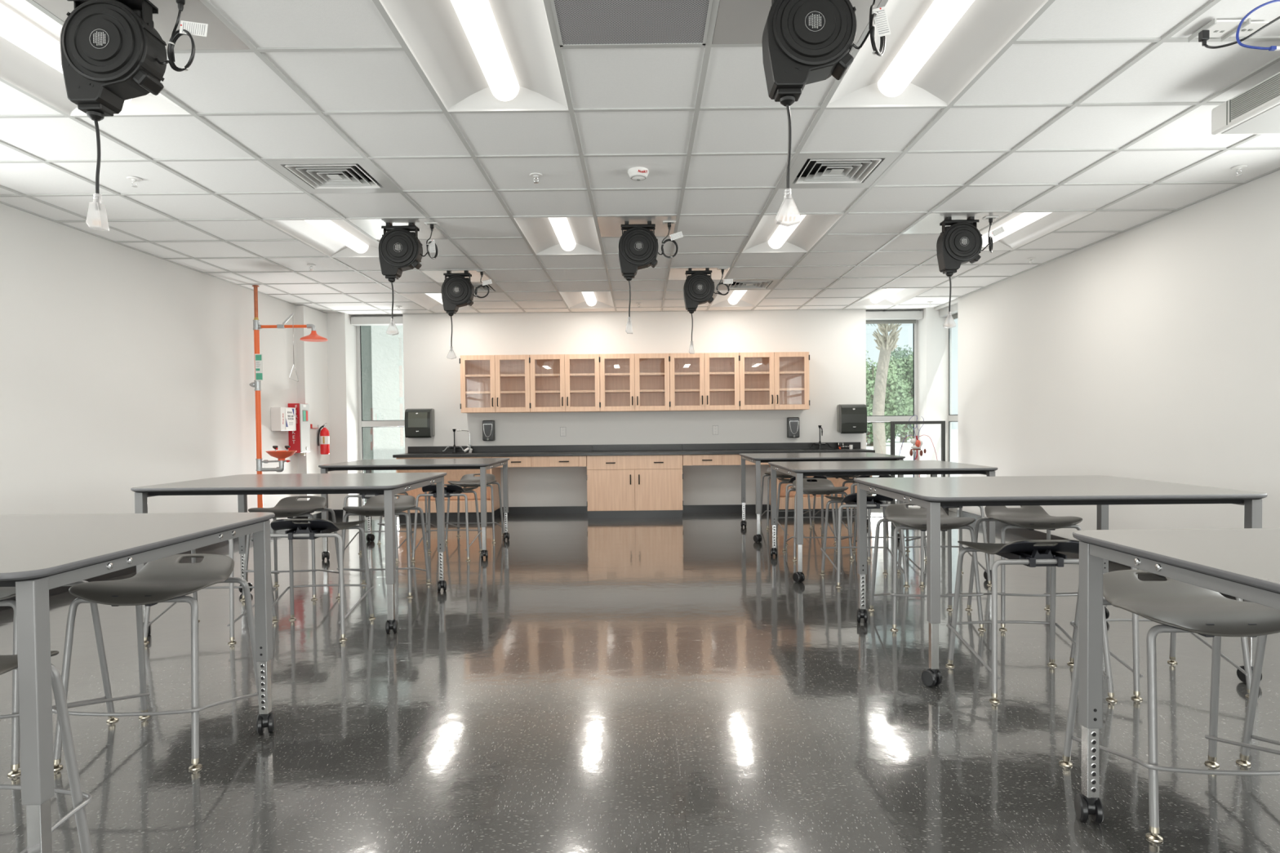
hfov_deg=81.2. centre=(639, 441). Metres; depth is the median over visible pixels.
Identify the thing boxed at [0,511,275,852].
lab table
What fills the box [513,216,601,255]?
light
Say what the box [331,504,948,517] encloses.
baseboard
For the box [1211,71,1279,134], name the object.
projector
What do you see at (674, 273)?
ceiling panel
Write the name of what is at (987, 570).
stool
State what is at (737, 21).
ceiling panel
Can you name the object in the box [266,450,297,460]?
bowl
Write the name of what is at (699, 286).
reel
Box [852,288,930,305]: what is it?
light
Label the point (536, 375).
shelf
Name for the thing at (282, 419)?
box
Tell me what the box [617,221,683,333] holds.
reel
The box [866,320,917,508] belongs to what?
window
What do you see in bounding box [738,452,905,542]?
lab table
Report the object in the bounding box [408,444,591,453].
backsplash
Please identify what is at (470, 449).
faucet
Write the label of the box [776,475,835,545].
stool
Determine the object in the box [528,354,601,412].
upper cabinet
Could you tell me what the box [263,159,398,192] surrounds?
ceiling vent
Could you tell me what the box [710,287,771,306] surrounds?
light
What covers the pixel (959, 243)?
reel
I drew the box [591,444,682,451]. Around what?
backsplash
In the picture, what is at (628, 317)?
socket
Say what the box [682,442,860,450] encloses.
backsplash
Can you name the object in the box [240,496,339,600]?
stool
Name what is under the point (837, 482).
base cabinet
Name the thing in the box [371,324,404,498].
wall
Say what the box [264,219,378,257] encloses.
light
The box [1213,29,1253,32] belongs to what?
socket
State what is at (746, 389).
shelf
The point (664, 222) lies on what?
outlet
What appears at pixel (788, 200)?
socket
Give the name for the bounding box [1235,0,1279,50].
cable
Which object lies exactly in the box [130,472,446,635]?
lab table
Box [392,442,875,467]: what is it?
countertop
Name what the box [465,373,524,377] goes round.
shelf
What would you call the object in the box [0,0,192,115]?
light
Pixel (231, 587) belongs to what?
stool
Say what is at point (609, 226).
ceiling panel
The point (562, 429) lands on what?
wall outlet
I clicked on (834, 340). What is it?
wall
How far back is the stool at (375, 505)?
5.32 m
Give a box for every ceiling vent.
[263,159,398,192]
[439,282,502,292]
[720,279,780,289]
[779,153,901,187]
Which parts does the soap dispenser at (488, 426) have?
plate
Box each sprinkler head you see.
[126,176,142,186]
[306,263,315,270]
[529,172,542,183]
[1026,257,1035,263]
[1231,164,1247,176]
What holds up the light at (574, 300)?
attached to the ceiling
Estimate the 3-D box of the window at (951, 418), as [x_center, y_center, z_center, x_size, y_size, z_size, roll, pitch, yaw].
[4.157,-0.409,9.658,0.040,2.690,0.785,-1,1,0]
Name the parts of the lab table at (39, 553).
leg, rail, leg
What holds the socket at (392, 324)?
attached to the reel at (400, 249)
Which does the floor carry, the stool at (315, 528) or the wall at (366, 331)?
the stool at (315, 528)
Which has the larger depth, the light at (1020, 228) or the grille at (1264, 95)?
the light at (1020, 228)
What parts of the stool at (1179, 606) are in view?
leg, leg, seat, leg, seat mount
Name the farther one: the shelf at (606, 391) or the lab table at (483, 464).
the shelf at (606, 391)
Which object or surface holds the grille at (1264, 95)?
attached to the projector
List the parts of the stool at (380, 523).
leg, leg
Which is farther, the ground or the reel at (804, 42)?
the ground
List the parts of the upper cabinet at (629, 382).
door, door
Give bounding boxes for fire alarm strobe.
[627,167,648,181]
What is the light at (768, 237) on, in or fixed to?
attached to the ceiling
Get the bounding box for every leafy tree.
[866,350,913,445]
[869,345,913,435]
[885,351,913,442]
[907,386,913,435]
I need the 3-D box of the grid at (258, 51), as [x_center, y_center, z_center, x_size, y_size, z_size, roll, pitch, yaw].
[-0.045,-1.593,2.816,8.470,0.010,14.900,-1,1,0]
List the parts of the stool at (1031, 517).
leg, leg, seat mount, seat, leg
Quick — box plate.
[1187,17,1268,42]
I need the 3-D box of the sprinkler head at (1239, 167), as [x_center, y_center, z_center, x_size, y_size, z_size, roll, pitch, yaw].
[3.642,-1.644,4.538,0.080,0.053,0.080,-1,1,0]
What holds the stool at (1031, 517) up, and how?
on the floor
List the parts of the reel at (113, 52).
hanging cord, plate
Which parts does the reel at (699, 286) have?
hanging cord, plate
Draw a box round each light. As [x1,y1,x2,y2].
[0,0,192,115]
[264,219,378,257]
[378,0,568,111]
[400,293,473,310]
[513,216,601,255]
[559,291,613,308]
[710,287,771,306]
[741,213,843,253]
[826,0,1048,107]
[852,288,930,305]
[979,211,1093,250]
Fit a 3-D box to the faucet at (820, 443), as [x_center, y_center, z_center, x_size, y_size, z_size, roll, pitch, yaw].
[2.406,-0.057,9.960,0.301,0.320,0.103,-1,1,0]
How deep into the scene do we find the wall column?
9.50 m
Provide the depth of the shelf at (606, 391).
9.75 m
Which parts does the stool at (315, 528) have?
leg, seat mount, seat, leg, leg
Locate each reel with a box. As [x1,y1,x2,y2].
[59,0,208,231]
[378,222,438,335]
[441,270,492,359]
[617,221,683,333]
[683,267,733,354]
[761,0,890,226]
[936,216,1004,328]
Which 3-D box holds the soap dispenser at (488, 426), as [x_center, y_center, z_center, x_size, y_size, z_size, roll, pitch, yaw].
[-2.035,-0.148,10.034,0.156,0.275,0.117,-1,1,0]
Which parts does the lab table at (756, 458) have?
leg, rail, leg, leg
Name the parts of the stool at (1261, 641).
leg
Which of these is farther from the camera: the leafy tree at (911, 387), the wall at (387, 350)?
the leafy tree at (911, 387)
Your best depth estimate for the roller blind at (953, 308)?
9.74 m
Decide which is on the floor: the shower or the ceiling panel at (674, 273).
the shower
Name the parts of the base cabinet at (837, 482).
panel, rail, slanted panel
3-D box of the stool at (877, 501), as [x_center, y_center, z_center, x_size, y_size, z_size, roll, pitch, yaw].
[1.684,0.708,5.654,0.538,0.683,0.526,-1,1,0]
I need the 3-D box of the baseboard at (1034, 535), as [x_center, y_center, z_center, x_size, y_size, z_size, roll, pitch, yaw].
[3.940,1.049,2.356,0.012,0.100,13.880,-1,1,0]
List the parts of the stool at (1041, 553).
leg, leg, seat, seat mount, leg, leg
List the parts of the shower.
shower arm, lever, pull rod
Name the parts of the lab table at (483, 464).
leg, leg, leg, rail, leg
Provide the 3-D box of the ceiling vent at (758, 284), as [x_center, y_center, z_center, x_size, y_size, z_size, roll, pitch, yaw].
[1.200,-1.756,8.188,0.584,0.080,0.584,-1,1,0]
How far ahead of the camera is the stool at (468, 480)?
7.76 m
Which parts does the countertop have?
drawer, knee drawer unit, drawer, drawer, knee drawer unit, drawer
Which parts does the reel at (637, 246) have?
hanging cord, plate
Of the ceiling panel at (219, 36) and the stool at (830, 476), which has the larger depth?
the stool at (830, 476)
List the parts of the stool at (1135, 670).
leg, leg, leg, leg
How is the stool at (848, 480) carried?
on the floor
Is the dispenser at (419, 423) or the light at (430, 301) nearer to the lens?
the light at (430, 301)
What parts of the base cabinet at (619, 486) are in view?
door, drawer, door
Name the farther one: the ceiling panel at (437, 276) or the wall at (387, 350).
the wall at (387, 350)
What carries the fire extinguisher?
hanging from the bracket
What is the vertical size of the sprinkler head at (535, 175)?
0.053 m
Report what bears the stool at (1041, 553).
on the floor
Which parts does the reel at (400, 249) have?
hanging cord, plate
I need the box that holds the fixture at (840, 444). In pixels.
[838,442,853,448]
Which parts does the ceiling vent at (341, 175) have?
plate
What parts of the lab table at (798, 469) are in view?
leg, rail, leg, leg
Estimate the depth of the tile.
2.83 m
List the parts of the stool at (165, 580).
leg, seat mount, leg, seat, leg, leg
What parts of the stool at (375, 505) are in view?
leg, leg, seat, leg, leg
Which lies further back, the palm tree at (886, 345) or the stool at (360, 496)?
the palm tree at (886, 345)
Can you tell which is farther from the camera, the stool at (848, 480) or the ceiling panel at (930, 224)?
the stool at (848, 480)
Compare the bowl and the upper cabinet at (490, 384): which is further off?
the upper cabinet at (490, 384)
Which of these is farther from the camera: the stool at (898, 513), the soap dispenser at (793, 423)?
the soap dispenser at (793, 423)
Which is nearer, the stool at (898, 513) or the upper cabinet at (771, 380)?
the stool at (898, 513)
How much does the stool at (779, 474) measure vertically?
0.683 m
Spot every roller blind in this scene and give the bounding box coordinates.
[351,316,403,325]
[866,311,923,324]
[939,302,957,321]
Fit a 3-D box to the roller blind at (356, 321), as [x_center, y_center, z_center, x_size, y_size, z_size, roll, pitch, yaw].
[-3.560,-1.645,10.193,0.720,0.100,0.160,-1,1,0]
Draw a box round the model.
[898,415,937,508]
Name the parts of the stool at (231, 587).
leg, leg, leg, leg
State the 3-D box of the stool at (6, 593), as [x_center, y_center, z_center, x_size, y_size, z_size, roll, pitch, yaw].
[-2.416,0.811,2.813,0.538,0.683,0.526,-1,1,1]
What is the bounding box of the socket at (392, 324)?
[386,318,399,335]
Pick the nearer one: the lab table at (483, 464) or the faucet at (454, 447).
the lab table at (483, 464)
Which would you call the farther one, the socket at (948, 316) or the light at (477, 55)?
the socket at (948, 316)
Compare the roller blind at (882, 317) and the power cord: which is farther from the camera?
the roller blind at (882, 317)
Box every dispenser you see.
[404,408,435,438]
[482,420,495,440]
[786,417,799,437]
[836,404,866,433]
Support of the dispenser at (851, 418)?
attached to the wall at (834, 340)
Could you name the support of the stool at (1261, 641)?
on the floor
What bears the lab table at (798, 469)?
on the floor
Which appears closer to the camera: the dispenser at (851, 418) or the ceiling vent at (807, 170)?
the ceiling vent at (807, 170)
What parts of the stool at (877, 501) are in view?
leg, leg, seat, seat mount, leg, leg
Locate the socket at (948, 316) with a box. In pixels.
[945,314,953,328]
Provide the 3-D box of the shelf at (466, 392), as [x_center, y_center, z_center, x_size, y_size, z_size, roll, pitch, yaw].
[-1.888,-0.648,9.912,0.873,0.028,0.322,-1,1,0]
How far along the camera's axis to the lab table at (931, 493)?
3.41 m
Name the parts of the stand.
post, post, rail, post, post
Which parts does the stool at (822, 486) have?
leg, leg, seat, leg, leg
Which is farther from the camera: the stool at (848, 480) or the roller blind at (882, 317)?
the roller blind at (882, 317)
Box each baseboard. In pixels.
[0,511,331,611]
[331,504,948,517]
[956,509,1243,601]
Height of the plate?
0.020 m
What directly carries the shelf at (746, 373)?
attached to the upper cabinet at (771, 380)
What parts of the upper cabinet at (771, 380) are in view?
door, door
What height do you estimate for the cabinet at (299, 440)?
0.635 m
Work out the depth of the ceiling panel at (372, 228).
5.66 m
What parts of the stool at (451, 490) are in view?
leg, leg, seat mount, seat, leg, leg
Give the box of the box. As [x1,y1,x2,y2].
[271,407,296,431]
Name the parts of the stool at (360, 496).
leg, leg, seat mount, leg, leg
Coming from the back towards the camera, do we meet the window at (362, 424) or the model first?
the window at (362, 424)
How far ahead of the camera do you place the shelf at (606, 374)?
9.74 m
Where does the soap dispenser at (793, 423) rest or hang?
attached to the wall at (834, 340)
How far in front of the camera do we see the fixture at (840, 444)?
9.95 m
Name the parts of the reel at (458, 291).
hanging cord, plate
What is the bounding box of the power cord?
[1198,16,1279,48]
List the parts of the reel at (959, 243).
hanging cord, plate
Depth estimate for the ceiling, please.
4.17 m
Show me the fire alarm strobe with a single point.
(637, 174)
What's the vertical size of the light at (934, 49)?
0.099 m
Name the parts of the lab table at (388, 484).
leg, leg, leg, rail, leg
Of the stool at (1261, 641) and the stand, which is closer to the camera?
the stool at (1261, 641)
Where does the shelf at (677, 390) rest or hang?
attached to the upper cabinet at (699, 381)
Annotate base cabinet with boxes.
[395,457,501,519]
[586,454,683,518]
[768,464,871,516]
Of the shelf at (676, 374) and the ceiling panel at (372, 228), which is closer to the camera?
the ceiling panel at (372, 228)
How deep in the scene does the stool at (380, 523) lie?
7.66 m
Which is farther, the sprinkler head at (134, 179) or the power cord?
the sprinkler head at (134, 179)
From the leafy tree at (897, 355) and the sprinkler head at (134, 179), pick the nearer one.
the sprinkler head at (134, 179)
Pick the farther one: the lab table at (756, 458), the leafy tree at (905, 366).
the leafy tree at (905, 366)
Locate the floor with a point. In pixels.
(584, 684)
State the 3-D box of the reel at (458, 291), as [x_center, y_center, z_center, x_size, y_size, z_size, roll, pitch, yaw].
[-1.689,-1.241,7.318,0.488,0.859,0.140,-1,1,0]
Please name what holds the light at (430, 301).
attached to the ceiling
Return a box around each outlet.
[424,222,439,225]
[560,426,565,435]
[662,221,675,223]
[712,425,718,434]
[982,216,999,219]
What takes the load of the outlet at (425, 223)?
attached to the ceiling
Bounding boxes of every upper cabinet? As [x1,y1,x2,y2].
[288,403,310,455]
[459,355,530,413]
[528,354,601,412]
[600,353,670,412]
[669,352,740,411]
[738,351,809,410]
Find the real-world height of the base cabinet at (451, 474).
0.806 m
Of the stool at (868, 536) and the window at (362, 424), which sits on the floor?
the stool at (868, 536)
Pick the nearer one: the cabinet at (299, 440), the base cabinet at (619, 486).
the cabinet at (299, 440)
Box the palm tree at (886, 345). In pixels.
[867,323,902,453]
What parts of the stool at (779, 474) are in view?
leg, leg, seat, leg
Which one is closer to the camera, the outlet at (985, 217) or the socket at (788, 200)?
the socket at (788, 200)
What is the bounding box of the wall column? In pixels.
[295,305,330,515]
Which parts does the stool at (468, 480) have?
leg, leg, seat, leg, leg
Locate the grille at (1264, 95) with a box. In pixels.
[1226,73,1279,124]
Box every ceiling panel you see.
[33,0,249,49]
[347,218,446,239]
[421,270,488,282]
[596,216,676,236]
[668,267,729,279]
[711,0,880,44]
[903,212,1009,233]
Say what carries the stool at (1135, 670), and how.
on the floor
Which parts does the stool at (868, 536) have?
leg, leg, leg, leg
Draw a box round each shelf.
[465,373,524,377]
[465,391,524,394]
[534,373,595,377]
[535,390,595,394]
[604,372,664,377]
[604,389,664,393]
[674,372,734,376]
[675,388,734,392]
[744,371,804,375]
[744,387,804,391]
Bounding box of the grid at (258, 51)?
[0,0,1279,316]
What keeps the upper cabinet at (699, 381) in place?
attached to the wall at (834, 340)
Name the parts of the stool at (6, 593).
seat, leg, leg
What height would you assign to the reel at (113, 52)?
0.819 m
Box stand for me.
[890,421,945,511]
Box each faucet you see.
[442,428,463,453]
[456,429,472,453]
[809,425,831,448]
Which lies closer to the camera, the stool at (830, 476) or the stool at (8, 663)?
the stool at (8, 663)
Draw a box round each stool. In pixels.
[0,580,119,776]
[0,650,92,852]
[52,553,258,770]
[143,538,279,644]
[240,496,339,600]
[253,518,375,640]
[336,494,431,599]
[341,491,415,562]
[377,491,436,544]
[410,484,482,561]
[444,473,504,542]
[760,466,813,528]
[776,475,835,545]
[782,478,853,560]
[811,475,867,528]
[819,492,909,587]
[840,475,900,544]
[852,493,926,561]
[867,502,986,631]
[897,502,991,586]
[945,539,1117,702]
[964,505,1082,631]
[1058,569,1279,842]
[1066,567,1252,701]
[1235,635,1279,766]
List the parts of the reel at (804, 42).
hanging cord, plate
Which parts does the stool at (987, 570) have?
leg, leg, seat mount, leg, leg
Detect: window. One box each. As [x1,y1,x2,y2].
[356,325,404,506]
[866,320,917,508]
[947,320,958,512]
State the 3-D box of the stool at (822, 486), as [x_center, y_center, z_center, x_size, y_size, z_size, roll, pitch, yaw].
[1.586,0.686,6.693,0.538,0.683,0.526,-1,1,0]
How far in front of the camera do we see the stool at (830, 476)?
8.48 m
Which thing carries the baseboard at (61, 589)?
attached to the wall at (122, 368)
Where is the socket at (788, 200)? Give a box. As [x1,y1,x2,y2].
[774,189,802,226]
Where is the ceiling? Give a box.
[0,0,1279,315]
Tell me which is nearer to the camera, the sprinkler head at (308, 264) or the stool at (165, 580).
the stool at (165, 580)
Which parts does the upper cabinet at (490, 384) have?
door, door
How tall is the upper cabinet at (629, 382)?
0.750 m
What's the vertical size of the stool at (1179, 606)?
0.683 m
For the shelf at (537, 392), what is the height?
0.028 m
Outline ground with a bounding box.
[364,429,958,504]
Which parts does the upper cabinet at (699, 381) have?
door, door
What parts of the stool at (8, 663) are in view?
seat, leg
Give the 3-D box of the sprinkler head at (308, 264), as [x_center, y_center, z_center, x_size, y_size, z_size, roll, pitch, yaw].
[-3.078,-1.631,6.991,0.080,0.053,0.080,-1,1,0]
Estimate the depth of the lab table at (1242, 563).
2.08 m
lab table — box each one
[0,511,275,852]
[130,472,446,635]
[318,457,509,560]
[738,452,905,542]
[768,460,997,582]
[853,475,1267,687]
[1072,528,1279,823]
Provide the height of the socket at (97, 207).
0.124 m
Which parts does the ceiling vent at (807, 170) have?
plate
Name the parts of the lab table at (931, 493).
leg, rail, leg, leg, leg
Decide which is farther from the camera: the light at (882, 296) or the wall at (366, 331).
the wall at (366, 331)
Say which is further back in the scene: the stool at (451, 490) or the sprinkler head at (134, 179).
the stool at (451, 490)
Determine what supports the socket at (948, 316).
attached to the reel at (959, 243)
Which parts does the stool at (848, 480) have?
leg, leg, seat, leg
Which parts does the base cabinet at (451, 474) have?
rail, slanted panel, rail, panel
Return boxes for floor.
[0,508,1279,852]
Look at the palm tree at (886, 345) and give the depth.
21.82 m
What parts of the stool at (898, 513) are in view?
leg, leg, seat, leg, leg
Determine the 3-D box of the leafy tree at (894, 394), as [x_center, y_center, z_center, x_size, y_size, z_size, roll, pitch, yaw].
[13.088,-2.674,41.910,4.414,5.848,4.420,-1,1,-11]
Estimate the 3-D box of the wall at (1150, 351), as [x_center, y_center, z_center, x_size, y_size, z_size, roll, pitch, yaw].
[4.087,-0.421,2.814,0.310,3.016,15.260,-1,1,0]
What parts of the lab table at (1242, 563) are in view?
leg, rail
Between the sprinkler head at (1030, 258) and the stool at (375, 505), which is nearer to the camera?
the stool at (375, 505)
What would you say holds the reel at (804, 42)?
hanging from the ceiling panel at (737, 21)
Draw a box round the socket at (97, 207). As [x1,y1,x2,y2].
[88,195,109,231]
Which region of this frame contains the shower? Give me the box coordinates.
[248,284,328,540]
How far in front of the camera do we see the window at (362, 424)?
10.35 m
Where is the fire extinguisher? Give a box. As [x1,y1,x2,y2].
[317,422,329,454]
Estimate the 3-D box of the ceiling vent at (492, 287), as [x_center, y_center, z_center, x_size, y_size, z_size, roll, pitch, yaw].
[-1.848,-1.726,8.195,0.584,0.080,0.584,-1,1,0]
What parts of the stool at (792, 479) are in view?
leg, leg, seat, leg, leg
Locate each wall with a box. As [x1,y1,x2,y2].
[0,203,299,523]
[325,307,947,516]
[360,325,373,502]
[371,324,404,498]
[934,169,1279,540]
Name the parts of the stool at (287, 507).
leg, leg, seat, seat mount, leg, leg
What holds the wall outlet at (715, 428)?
attached to the wall at (834, 340)
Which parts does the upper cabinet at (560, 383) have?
door, door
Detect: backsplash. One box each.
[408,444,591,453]
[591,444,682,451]
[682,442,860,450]
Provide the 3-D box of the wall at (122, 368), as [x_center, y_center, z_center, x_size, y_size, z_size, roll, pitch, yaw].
[-4.393,-0.336,2.827,0.250,3.016,15.250,-1,1,0]
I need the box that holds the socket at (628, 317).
[625,316,632,333]
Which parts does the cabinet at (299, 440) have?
panel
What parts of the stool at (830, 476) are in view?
leg, seat, leg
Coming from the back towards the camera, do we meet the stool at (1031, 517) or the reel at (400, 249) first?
the reel at (400, 249)

